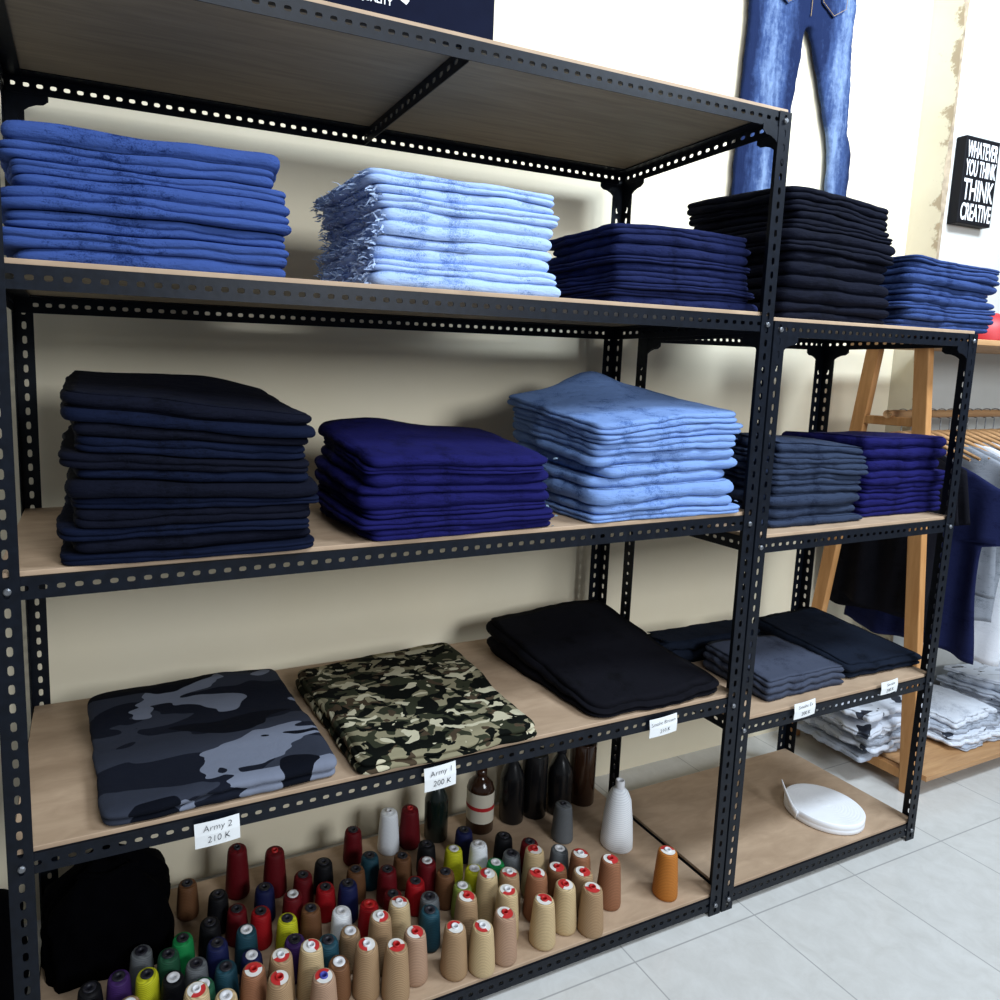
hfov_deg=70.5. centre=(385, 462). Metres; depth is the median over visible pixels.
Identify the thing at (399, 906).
thread cone
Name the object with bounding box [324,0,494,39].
poster
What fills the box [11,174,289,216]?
jeans
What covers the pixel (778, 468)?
jeans
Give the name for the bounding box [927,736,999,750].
shirt
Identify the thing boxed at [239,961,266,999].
thread cone
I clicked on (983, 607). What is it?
shirt
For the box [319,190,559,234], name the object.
jeans
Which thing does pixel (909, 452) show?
jeans
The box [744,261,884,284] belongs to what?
jeans
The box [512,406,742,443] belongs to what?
jeans
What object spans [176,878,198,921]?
thread cone
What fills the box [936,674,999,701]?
shirt
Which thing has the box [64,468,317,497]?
jeans
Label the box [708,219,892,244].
jeans
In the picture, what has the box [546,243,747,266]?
jeans
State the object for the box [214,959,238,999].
thread cone
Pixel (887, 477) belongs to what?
jeans
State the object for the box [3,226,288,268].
jeans
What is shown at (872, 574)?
shirt
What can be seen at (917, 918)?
floor
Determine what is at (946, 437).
clothes hanger
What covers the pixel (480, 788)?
bottle
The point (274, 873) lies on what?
thread cone
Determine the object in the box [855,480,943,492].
jeans
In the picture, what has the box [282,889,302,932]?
thread cone
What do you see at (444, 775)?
price tag
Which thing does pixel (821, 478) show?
jeans
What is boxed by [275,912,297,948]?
thread cone
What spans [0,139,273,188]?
jeans
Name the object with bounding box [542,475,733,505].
jeans
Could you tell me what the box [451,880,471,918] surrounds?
thread cone
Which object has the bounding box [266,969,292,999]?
thread cone
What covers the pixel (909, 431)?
clothes hanger
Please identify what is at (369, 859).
thread cone
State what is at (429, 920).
thread cone
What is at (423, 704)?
fabric
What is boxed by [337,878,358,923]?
thread cone
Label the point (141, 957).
thread cone
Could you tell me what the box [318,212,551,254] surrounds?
jeans
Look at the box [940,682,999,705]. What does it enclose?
shirt
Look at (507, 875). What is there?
thread cone
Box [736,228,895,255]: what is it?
jeans
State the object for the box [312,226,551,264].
jeans
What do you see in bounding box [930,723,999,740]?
shirt
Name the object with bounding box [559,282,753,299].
jeans
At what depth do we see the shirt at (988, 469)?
2.34 m
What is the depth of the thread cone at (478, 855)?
1.84 m
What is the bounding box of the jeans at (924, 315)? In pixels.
[884,308,992,324]
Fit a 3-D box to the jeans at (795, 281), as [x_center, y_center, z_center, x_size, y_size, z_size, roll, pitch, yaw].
[1.108,-0.476,1.938,0.419,0.046,0.363,-2,8,-23]
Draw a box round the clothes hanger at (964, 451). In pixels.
[931,433,980,460]
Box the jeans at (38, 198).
[1,186,291,236]
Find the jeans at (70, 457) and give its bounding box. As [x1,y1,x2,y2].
[58,425,308,472]
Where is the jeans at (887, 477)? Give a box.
[859,469,944,484]
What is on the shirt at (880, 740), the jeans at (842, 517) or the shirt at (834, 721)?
the shirt at (834, 721)
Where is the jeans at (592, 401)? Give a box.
[507,371,736,434]
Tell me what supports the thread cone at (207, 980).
on the shelving rack at (320, 65)
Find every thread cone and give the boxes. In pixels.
[77,980,103,999]
[106,969,132,999]
[123,995,139,999]
[129,944,153,994]
[135,967,160,999]
[157,947,180,989]
[161,970,185,999]
[172,932,194,977]
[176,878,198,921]
[183,981,209,999]
[185,956,208,987]
[195,977,215,999]
[198,916,221,959]
[206,937,228,981]
[207,889,228,934]
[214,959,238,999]
[215,988,237,999]
[225,843,249,900]
[225,903,247,947]
[234,924,257,974]
[239,948,262,988]
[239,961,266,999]
[250,905,272,950]
[254,882,275,921]
[263,846,286,898]
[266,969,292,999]
[267,948,295,999]
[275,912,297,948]
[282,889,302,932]
[284,933,304,983]
[293,870,313,905]
[296,938,323,999]
[299,902,321,939]
[310,968,337,999]
[313,857,333,895]
[315,882,335,922]
[319,934,338,967]
[328,955,350,999]
[330,905,351,944]
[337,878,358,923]
[339,925,360,973]
[343,826,361,866]
[346,864,365,904]
[352,937,379,999]
[358,899,378,937]
[360,851,378,890]
[368,909,391,975]
[376,864,396,906]
[377,807,398,855]
[381,938,409,999]
[382,888,401,911]
[388,896,410,939]
[393,851,411,890]
[399,804,419,849]
[403,925,427,986]
[405,876,424,916]
[416,839,435,871]
[417,856,435,891]
[418,891,439,925]
[419,904,440,952]
[434,867,454,910]
[440,920,467,981]
[443,844,462,882]
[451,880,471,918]
[454,826,472,863]
[454,890,477,953]
[464,864,481,893]
[467,919,494,978]
[468,839,487,867]
[475,868,497,925]
[486,858,503,879]
[493,831,512,859]
[493,906,516,966]
[494,884,518,939]
[498,867,519,914]
[502,849,520,883]
[520,837,537,873]
[521,844,544,895]
[523,867,547,920]
[529,893,555,950]
[546,861,566,897]
[549,844,568,874]
[551,800,572,843]
[553,879,575,935]
[567,848,590,880]
[571,866,592,916]
[577,881,602,938]
[597,854,620,910]
[600,777,632,853]
[652,845,677,901]
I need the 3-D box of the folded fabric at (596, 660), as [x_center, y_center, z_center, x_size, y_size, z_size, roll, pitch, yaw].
[0.566,0.508,1.876,0.440,0.099,0.508,-2,8,-23]
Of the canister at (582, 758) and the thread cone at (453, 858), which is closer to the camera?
the thread cone at (453, 858)
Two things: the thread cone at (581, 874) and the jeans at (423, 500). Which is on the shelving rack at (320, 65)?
the thread cone at (581, 874)
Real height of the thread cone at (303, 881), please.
0.083 m
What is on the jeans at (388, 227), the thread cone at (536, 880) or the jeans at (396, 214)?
the jeans at (396, 214)
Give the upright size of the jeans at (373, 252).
0.035 m
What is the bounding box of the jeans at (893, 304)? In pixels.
[882,301,994,315]
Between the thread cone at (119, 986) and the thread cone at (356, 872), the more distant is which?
the thread cone at (356, 872)
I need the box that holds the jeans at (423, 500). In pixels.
[315,468,548,509]
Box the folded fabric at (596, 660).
[486,599,718,717]
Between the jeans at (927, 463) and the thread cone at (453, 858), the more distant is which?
the jeans at (927, 463)
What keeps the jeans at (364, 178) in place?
on the jeans at (449, 197)
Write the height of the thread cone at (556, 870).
0.113 m
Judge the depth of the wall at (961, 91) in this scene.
2.62 m
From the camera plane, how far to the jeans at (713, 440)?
1.58 m
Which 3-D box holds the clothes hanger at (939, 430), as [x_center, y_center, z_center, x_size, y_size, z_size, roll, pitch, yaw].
[1.999,-0.112,2.508,0.020,0.164,0.384,-2,8,-23]
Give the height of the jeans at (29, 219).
0.035 m
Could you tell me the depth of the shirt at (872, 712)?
2.43 m
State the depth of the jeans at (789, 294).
1.77 m
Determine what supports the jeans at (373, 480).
on the jeans at (324, 464)
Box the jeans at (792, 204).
[689,199,887,231]
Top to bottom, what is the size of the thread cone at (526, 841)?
0.090 m
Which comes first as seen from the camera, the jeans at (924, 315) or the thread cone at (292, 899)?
the thread cone at (292, 899)
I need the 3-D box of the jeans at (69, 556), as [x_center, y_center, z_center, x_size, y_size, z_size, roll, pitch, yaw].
[-0.383,0.129,1.340,0.440,0.019,0.384,-2,8,-23]
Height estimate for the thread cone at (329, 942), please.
0.091 m
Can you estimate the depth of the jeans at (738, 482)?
1.84 m
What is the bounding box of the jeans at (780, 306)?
[747,301,888,319]
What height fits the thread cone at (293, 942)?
0.091 m
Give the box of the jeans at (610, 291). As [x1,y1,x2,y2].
[560,288,747,303]
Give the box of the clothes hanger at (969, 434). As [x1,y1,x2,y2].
[956,408,999,449]
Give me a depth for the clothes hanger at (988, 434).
2.56 m
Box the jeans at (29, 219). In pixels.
[3,210,284,249]
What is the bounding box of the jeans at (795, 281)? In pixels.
[743,275,888,297]
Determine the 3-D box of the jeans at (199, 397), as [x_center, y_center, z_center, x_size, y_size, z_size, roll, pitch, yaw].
[-0.384,-0.125,1.315,0.414,0.088,0.366,-2,8,-23]
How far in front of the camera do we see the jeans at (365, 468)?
1.36 m
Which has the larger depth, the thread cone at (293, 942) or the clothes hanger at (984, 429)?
the clothes hanger at (984, 429)
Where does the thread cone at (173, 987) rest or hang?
on the shelving rack at (320, 65)
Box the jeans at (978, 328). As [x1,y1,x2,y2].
[881,319,988,333]
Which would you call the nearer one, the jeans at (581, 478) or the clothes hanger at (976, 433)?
the jeans at (581, 478)
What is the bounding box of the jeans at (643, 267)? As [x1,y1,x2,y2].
[553,263,746,281]
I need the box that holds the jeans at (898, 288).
[880,283,987,302]
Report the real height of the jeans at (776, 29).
1.205 m
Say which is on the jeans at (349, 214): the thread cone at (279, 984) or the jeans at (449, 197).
the jeans at (449, 197)
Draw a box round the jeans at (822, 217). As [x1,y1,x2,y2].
[694,211,888,237]
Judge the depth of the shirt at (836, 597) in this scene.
2.32 m
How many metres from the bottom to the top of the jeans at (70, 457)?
0.066 m
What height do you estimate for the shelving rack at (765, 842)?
1.541 m
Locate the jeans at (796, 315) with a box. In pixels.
[774,312,883,324]
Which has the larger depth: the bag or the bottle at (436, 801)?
the bottle at (436, 801)
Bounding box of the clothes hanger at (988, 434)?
[969,408,999,440]
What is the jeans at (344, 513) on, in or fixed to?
on the jeans at (446, 530)
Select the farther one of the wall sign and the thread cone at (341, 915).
the wall sign
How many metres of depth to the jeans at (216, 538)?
1.17 m
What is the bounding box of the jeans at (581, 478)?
[543,461,723,487]
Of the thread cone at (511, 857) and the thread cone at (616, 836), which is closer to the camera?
the thread cone at (511, 857)
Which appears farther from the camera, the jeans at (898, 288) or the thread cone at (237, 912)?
the jeans at (898, 288)
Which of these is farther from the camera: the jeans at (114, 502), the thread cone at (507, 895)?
the thread cone at (507, 895)
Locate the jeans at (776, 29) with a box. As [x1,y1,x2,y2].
[731,0,856,196]
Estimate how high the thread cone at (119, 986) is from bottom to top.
0.088 m
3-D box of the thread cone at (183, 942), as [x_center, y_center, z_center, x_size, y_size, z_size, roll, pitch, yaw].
[-0.451,1.095,1.547,0.054,0.083,0.054,-2,8,-22]
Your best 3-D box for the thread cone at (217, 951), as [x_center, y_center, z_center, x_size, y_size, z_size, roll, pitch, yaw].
[-0.369,1.095,1.527,0.054,0.091,0.054,-5,10,-41]
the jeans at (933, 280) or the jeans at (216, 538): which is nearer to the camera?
the jeans at (216, 538)
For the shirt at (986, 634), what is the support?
hanging from the clothes hanger at (968, 438)
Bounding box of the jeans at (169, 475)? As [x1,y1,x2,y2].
[72,468,307,482]
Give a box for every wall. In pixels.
[0,0,933,923]
[862,0,999,685]
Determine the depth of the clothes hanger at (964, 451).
2.33 m
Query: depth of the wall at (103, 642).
2.03 m
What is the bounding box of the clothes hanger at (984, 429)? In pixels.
[978,408,999,436]
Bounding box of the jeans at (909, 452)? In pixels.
[859,446,946,459]
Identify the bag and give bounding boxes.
[40,843,174,993]
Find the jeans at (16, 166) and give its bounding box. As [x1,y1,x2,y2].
[7,158,285,204]
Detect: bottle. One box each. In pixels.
[424,788,448,842]
[466,768,494,834]
[499,753,524,824]
[546,741,572,814]
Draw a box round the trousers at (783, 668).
[703,635,844,701]
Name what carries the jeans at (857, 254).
on the jeans at (814, 257)
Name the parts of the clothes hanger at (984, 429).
hanger arm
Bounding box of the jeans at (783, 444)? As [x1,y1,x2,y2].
[733,432,862,455]
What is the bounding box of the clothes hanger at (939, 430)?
[932,408,998,457]
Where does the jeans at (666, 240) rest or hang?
on the jeans at (635, 249)
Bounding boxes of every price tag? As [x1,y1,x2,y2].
[194,813,239,849]
[424,760,455,792]
[649,713,676,738]
[793,698,815,719]
[880,678,897,695]
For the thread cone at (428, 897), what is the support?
on the shelving rack at (320, 65)
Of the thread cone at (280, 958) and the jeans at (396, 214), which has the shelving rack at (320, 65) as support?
the thread cone at (280, 958)
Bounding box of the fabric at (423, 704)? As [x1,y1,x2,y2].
[296,642,536,774]
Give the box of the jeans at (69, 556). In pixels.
[60,534,313,565]
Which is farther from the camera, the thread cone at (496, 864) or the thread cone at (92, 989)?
the thread cone at (496, 864)
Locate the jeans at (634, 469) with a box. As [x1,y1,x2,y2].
[517,441,736,478]
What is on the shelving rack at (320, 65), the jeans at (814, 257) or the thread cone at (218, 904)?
the thread cone at (218, 904)
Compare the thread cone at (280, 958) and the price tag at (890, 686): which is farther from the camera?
the price tag at (890, 686)
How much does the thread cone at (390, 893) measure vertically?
0.083 m
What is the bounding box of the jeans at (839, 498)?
[727,486,858,507]
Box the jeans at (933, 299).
[883,293,993,309]
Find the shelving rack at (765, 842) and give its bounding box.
[608,317,977,911]
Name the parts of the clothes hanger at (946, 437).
hanger arm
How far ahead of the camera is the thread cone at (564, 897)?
1.67 m
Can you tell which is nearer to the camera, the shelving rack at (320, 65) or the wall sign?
the shelving rack at (320, 65)
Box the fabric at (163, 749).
[87,669,336,825]
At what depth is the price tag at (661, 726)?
1.65 m
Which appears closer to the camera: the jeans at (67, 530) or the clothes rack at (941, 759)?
the jeans at (67, 530)
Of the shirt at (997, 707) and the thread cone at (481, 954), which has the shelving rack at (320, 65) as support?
the thread cone at (481, 954)
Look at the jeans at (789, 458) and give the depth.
1.82 m
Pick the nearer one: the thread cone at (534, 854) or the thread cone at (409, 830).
the thread cone at (534, 854)
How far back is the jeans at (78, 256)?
1.14 m
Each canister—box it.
[522,747,548,819]
[570,736,596,806]
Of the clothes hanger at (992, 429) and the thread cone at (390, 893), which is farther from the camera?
the clothes hanger at (992, 429)
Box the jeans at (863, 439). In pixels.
[782,431,946,447]
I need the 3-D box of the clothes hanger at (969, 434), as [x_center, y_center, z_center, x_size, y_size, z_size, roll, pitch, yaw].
[2.100,-0.116,2.551,0.020,0.164,0.384,-2,8,-23]
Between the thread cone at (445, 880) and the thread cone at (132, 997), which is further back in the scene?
the thread cone at (445, 880)
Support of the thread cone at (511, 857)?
on the shelving rack at (320, 65)
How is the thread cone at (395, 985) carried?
on the shelving rack at (320, 65)
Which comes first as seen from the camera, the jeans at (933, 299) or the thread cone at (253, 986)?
the thread cone at (253, 986)
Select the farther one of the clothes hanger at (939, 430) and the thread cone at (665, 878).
the clothes hanger at (939, 430)
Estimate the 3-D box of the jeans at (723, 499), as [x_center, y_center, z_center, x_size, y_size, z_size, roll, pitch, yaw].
[0.571,0.068,1.742,0.453,0.039,0.390,-2,8,-23]
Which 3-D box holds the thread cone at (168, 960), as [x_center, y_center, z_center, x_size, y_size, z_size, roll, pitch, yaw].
[-0.465,1.096,1.493,0.054,0.094,0.054,-3,9,-29]
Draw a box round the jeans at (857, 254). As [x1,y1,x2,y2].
[745,240,893,266]
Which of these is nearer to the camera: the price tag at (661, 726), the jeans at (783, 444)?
the price tag at (661, 726)
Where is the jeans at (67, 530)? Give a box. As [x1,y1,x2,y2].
[56,494,308,541]
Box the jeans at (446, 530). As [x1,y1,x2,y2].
[320,504,553,540]
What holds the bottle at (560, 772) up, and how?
on the shelving rack at (320, 65)
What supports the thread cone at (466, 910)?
on the shelving rack at (320, 65)
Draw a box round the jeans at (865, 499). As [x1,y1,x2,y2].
[852,490,939,506]
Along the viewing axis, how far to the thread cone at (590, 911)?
1.66 m
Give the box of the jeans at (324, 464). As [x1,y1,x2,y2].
[314,455,546,495]
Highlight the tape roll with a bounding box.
[781,779,865,834]
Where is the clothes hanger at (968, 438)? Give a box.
[943,408,991,447]
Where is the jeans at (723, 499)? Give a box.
[545,489,737,513]
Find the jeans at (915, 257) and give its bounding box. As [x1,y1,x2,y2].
[892,254,999,275]
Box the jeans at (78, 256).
[12,249,285,277]
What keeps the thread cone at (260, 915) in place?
on the shelving rack at (320, 65)
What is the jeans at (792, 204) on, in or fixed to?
on the jeans at (822, 217)
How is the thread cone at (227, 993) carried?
on the shelving rack at (320, 65)
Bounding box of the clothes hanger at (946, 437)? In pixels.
[931,408,989,458]
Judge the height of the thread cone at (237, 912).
0.082 m
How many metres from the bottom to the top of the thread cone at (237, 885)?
0.129 m
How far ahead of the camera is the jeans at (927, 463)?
2.00 m
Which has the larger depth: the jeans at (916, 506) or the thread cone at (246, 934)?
the jeans at (916, 506)
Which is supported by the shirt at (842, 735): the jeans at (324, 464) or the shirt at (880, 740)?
the shirt at (880, 740)
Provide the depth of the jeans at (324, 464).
1.37 m
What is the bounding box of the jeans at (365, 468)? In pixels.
[324,437,543,474]
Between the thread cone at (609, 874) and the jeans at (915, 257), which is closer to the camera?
the thread cone at (609, 874)
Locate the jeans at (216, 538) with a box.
[71,528,309,553]
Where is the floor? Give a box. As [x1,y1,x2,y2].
[24,729,999,999]
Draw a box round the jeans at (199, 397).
[60,370,311,424]
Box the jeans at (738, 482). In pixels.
[723,474,860,494]
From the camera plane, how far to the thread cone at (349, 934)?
1.55 m
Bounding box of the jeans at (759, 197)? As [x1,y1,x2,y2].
[687,186,888,220]
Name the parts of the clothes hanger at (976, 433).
hanger arm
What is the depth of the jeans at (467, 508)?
1.37 m
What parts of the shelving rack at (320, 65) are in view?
post, corner plate, post, post, corner plate, post, corner plate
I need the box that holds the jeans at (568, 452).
[513,429,733,466]
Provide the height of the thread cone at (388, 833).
0.120 m
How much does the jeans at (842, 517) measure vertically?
0.026 m
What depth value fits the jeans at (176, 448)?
1.15 m
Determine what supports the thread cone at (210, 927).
on the shelving rack at (320, 65)
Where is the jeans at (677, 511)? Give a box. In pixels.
[544,500,739,522]
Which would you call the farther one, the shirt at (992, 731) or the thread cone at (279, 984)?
the shirt at (992, 731)
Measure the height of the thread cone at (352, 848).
0.096 m
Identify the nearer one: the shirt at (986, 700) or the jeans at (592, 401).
the jeans at (592, 401)
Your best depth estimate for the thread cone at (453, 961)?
1.54 m
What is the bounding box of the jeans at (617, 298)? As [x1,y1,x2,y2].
[585,295,757,311]
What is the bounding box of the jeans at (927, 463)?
[863,458,938,471]
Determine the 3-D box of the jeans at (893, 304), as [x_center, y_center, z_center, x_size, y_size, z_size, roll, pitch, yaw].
[1.544,-0.454,2.110,0.450,0.026,0.324,-2,8,-23]
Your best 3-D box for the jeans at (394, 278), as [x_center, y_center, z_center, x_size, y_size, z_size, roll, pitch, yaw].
[0.102,-0.372,1.503,0.464,0.043,0.347,-2,8,-23]
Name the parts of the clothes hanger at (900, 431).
hanger arm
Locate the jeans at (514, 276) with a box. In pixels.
[316,258,556,285]
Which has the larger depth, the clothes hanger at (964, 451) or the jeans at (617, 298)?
the clothes hanger at (964, 451)
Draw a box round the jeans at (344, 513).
[316,488,557,529]
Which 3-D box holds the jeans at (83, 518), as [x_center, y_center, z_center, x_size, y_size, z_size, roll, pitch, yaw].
[-0.377,0.063,1.338,0.421,0.044,0.381,-2,8,-23]
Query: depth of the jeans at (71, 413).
1.14 m
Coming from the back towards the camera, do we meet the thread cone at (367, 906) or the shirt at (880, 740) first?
the shirt at (880, 740)
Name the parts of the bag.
handle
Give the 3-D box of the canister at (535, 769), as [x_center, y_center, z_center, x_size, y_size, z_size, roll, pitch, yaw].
[0.456,0.979,2.126,0.076,0.200,0.076,-2,8,-23]
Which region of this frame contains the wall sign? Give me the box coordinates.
[947,135,999,228]
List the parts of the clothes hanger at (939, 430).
hanger arm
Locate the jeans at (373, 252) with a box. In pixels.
[316,242,548,275]
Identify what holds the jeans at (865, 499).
on the jeans at (916, 506)
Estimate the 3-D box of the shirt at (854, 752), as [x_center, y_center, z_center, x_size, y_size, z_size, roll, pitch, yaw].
[1.739,1.010,2.597,0.348,0.024,0.291,-2,8,-23]
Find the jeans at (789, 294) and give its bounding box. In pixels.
[746,287,888,308]
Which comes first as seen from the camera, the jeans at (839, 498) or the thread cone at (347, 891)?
the thread cone at (347, 891)
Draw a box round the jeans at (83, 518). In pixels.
[73,503,309,527]
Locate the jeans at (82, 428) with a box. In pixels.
[70,421,307,445]
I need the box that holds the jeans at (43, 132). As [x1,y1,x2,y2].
[0,120,279,182]
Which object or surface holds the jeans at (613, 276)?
on the jeans at (619, 285)
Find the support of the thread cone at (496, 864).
on the shelving rack at (320, 65)
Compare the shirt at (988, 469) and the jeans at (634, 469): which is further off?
the shirt at (988, 469)
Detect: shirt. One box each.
[797,720,899,762]
[804,716,899,753]
[806,722,899,745]
[816,707,929,739]
[819,716,930,746]
[821,715,899,734]
[829,456,970,631]
[829,690,922,722]
[832,458,958,613]
[844,466,999,664]
[901,684,996,728]
[927,727,999,745]
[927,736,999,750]
[929,713,999,733]
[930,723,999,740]
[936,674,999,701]
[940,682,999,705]
[943,445,999,598]
[943,661,999,684]
[947,671,999,692]
[964,443,999,622]
[974,443,999,666]
[987,703,999,711]
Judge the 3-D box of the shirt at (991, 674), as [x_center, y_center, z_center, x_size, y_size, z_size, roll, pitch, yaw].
[2.535,0.871,2.830,0.341,0.040,0.304,-2,8,-20]
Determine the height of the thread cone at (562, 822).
0.110 m
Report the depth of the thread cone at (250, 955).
1.50 m
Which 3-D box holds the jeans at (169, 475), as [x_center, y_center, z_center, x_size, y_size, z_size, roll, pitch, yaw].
[-0.380,-0.006,1.328,0.400,0.049,0.370,-2,8,-23]
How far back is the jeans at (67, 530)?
1.16 m
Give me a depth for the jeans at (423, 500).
1.36 m
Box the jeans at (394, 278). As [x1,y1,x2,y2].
[336,267,560,296]
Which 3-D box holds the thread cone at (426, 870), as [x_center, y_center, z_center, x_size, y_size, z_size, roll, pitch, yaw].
[0.106,1.068,1.791,0.054,0.096,0.054,-6,10,-43]
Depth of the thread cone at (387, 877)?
1.74 m
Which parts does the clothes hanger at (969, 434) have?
hanger arm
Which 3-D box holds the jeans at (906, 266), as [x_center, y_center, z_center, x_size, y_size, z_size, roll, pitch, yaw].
[1.556,-0.550,2.099,0.435,0.045,0.331,-2,8,-23]
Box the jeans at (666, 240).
[553,234,750,257]
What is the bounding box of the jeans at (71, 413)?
[60,401,315,437]
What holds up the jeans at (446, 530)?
on the shelving rack at (320, 65)
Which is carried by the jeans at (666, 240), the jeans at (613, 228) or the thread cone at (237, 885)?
the jeans at (613, 228)
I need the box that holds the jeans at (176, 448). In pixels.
[73,431,304,459]
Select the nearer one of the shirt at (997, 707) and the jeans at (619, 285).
the jeans at (619, 285)
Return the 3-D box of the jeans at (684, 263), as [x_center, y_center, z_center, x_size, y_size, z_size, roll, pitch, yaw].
[0.638,-0.473,1.710,0.433,0.024,0.286,-2,8,-23]
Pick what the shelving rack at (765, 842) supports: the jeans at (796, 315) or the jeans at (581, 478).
the jeans at (796, 315)
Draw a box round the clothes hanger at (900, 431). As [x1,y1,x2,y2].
[890,408,953,458]
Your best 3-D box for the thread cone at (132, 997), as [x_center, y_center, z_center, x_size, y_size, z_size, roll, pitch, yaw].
[-0.510,1.115,1.386,0.054,0.084,0.054,3,8,15]
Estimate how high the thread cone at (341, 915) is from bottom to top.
0.086 m
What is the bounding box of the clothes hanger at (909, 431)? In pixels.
[904,409,970,460]
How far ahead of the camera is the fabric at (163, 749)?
1.39 m
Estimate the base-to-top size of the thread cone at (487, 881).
0.128 m
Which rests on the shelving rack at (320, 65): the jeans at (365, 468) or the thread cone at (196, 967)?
the thread cone at (196, 967)
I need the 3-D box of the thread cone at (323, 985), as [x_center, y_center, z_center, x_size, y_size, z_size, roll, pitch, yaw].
[-0.127,1.103,1.431,0.062,0.111,0.062,7,9,37]
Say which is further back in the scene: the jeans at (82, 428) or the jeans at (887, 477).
the jeans at (887, 477)
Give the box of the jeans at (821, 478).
[723,467,860,485]
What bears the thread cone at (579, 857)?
on the shelving rack at (320, 65)
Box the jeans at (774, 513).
[731,499,854,519]
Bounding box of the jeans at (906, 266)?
[882,261,999,286]
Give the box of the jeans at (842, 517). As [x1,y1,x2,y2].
[761,513,862,527]
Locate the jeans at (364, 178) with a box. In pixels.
[310,168,553,213]
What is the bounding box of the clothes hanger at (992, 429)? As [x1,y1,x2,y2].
[988,408,999,432]
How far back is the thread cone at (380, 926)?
1.54 m
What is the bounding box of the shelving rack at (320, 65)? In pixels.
[0,0,791,999]
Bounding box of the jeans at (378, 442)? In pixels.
[318,417,557,466]
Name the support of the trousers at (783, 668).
on the shelving rack at (765, 842)
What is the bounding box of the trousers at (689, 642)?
[648,620,759,661]
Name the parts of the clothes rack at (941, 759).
leg, leg, rail, cap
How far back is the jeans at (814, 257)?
1.76 m
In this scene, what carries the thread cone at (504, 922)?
on the shelving rack at (320, 65)
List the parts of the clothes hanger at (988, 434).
hanger arm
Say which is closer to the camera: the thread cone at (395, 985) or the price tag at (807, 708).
the thread cone at (395, 985)
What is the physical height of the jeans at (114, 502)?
0.043 m
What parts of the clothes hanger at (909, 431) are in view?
hanger arm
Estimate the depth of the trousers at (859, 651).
2.17 m
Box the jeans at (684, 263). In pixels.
[546,255,749,273]
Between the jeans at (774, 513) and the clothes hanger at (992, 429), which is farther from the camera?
the clothes hanger at (992, 429)
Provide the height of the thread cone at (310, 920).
0.086 m
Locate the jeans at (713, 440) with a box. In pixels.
[512,416,735,455]
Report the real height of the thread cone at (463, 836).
0.087 m
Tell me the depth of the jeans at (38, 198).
1.11 m
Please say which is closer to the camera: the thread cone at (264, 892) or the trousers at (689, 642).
the thread cone at (264, 892)
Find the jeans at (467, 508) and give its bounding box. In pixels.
[318,481,548,519]
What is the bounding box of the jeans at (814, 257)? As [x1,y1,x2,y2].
[743,251,886,273]
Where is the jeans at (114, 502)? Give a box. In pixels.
[71,494,318,508]
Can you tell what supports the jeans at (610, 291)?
on the jeans at (617, 298)
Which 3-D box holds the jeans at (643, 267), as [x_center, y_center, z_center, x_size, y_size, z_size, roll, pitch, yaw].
[0.639,-0.453,1.714,0.429,0.022,0.286,-2,8,-23]
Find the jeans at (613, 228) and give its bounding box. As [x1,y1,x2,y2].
[549,223,746,250]
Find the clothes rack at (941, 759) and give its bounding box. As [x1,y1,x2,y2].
[790,313,999,793]
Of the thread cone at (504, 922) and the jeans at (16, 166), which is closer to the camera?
the jeans at (16, 166)
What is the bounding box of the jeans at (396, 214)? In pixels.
[318,207,552,242]
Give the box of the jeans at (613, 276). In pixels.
[555,271,747,291]
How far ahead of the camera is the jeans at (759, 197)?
1.79 m
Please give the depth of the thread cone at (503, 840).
1.89 m
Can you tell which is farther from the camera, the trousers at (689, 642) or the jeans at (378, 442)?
the trousers at (689, 642)
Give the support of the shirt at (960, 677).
on the shirt at (944, 678)
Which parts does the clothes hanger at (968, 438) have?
hanger arm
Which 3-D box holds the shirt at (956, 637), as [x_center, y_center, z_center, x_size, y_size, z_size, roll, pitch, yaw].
[1.899,0.319,2.499,0.056,0.672,0.566,-2,8,-23]
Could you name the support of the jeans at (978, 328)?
on the shelving rack at (765, 842)
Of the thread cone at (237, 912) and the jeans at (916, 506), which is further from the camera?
the jeans at (916, 506)
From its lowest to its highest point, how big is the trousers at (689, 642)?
0.083 m
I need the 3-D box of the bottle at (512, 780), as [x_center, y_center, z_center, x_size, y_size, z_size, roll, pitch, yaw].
[0.382,0.967,2.093,0.072,0.230,0.072,-2,8,-23]
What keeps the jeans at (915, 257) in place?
on the jeans at (906, 266)
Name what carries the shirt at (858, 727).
on the shirt at (834, 721)
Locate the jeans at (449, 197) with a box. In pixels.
[313,184,553,221]
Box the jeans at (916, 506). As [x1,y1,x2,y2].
[851,500,940,516]
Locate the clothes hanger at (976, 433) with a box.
[966,408,999,444]
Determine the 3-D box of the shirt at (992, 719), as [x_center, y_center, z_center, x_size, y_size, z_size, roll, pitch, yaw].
[2.133,0.954,2.686,0.353,0.040,0.318,-2,8,-23]
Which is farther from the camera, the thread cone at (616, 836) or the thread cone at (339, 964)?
the thread cone at (616, 836)
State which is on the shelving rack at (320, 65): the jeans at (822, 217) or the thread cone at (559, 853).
the thread cone at (559, 853)
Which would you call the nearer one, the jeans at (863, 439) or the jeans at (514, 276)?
the jeans at (514, 276)
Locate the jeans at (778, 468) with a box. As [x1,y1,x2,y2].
[731,453,868,474]
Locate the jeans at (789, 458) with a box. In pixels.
[730,445,865,463]
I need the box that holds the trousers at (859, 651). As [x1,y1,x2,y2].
[753,607,921,677]
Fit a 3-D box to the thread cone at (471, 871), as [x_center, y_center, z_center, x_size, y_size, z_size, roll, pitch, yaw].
[0.224,1.074,1.767,0.054,0.095,0.054,4,8,24]
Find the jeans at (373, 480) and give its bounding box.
[321,444,548,486]
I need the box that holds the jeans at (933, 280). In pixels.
[880,273,996,295]
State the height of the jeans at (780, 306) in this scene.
0.036 m
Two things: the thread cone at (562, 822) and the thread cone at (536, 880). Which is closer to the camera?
the thread cone at (536, 880)

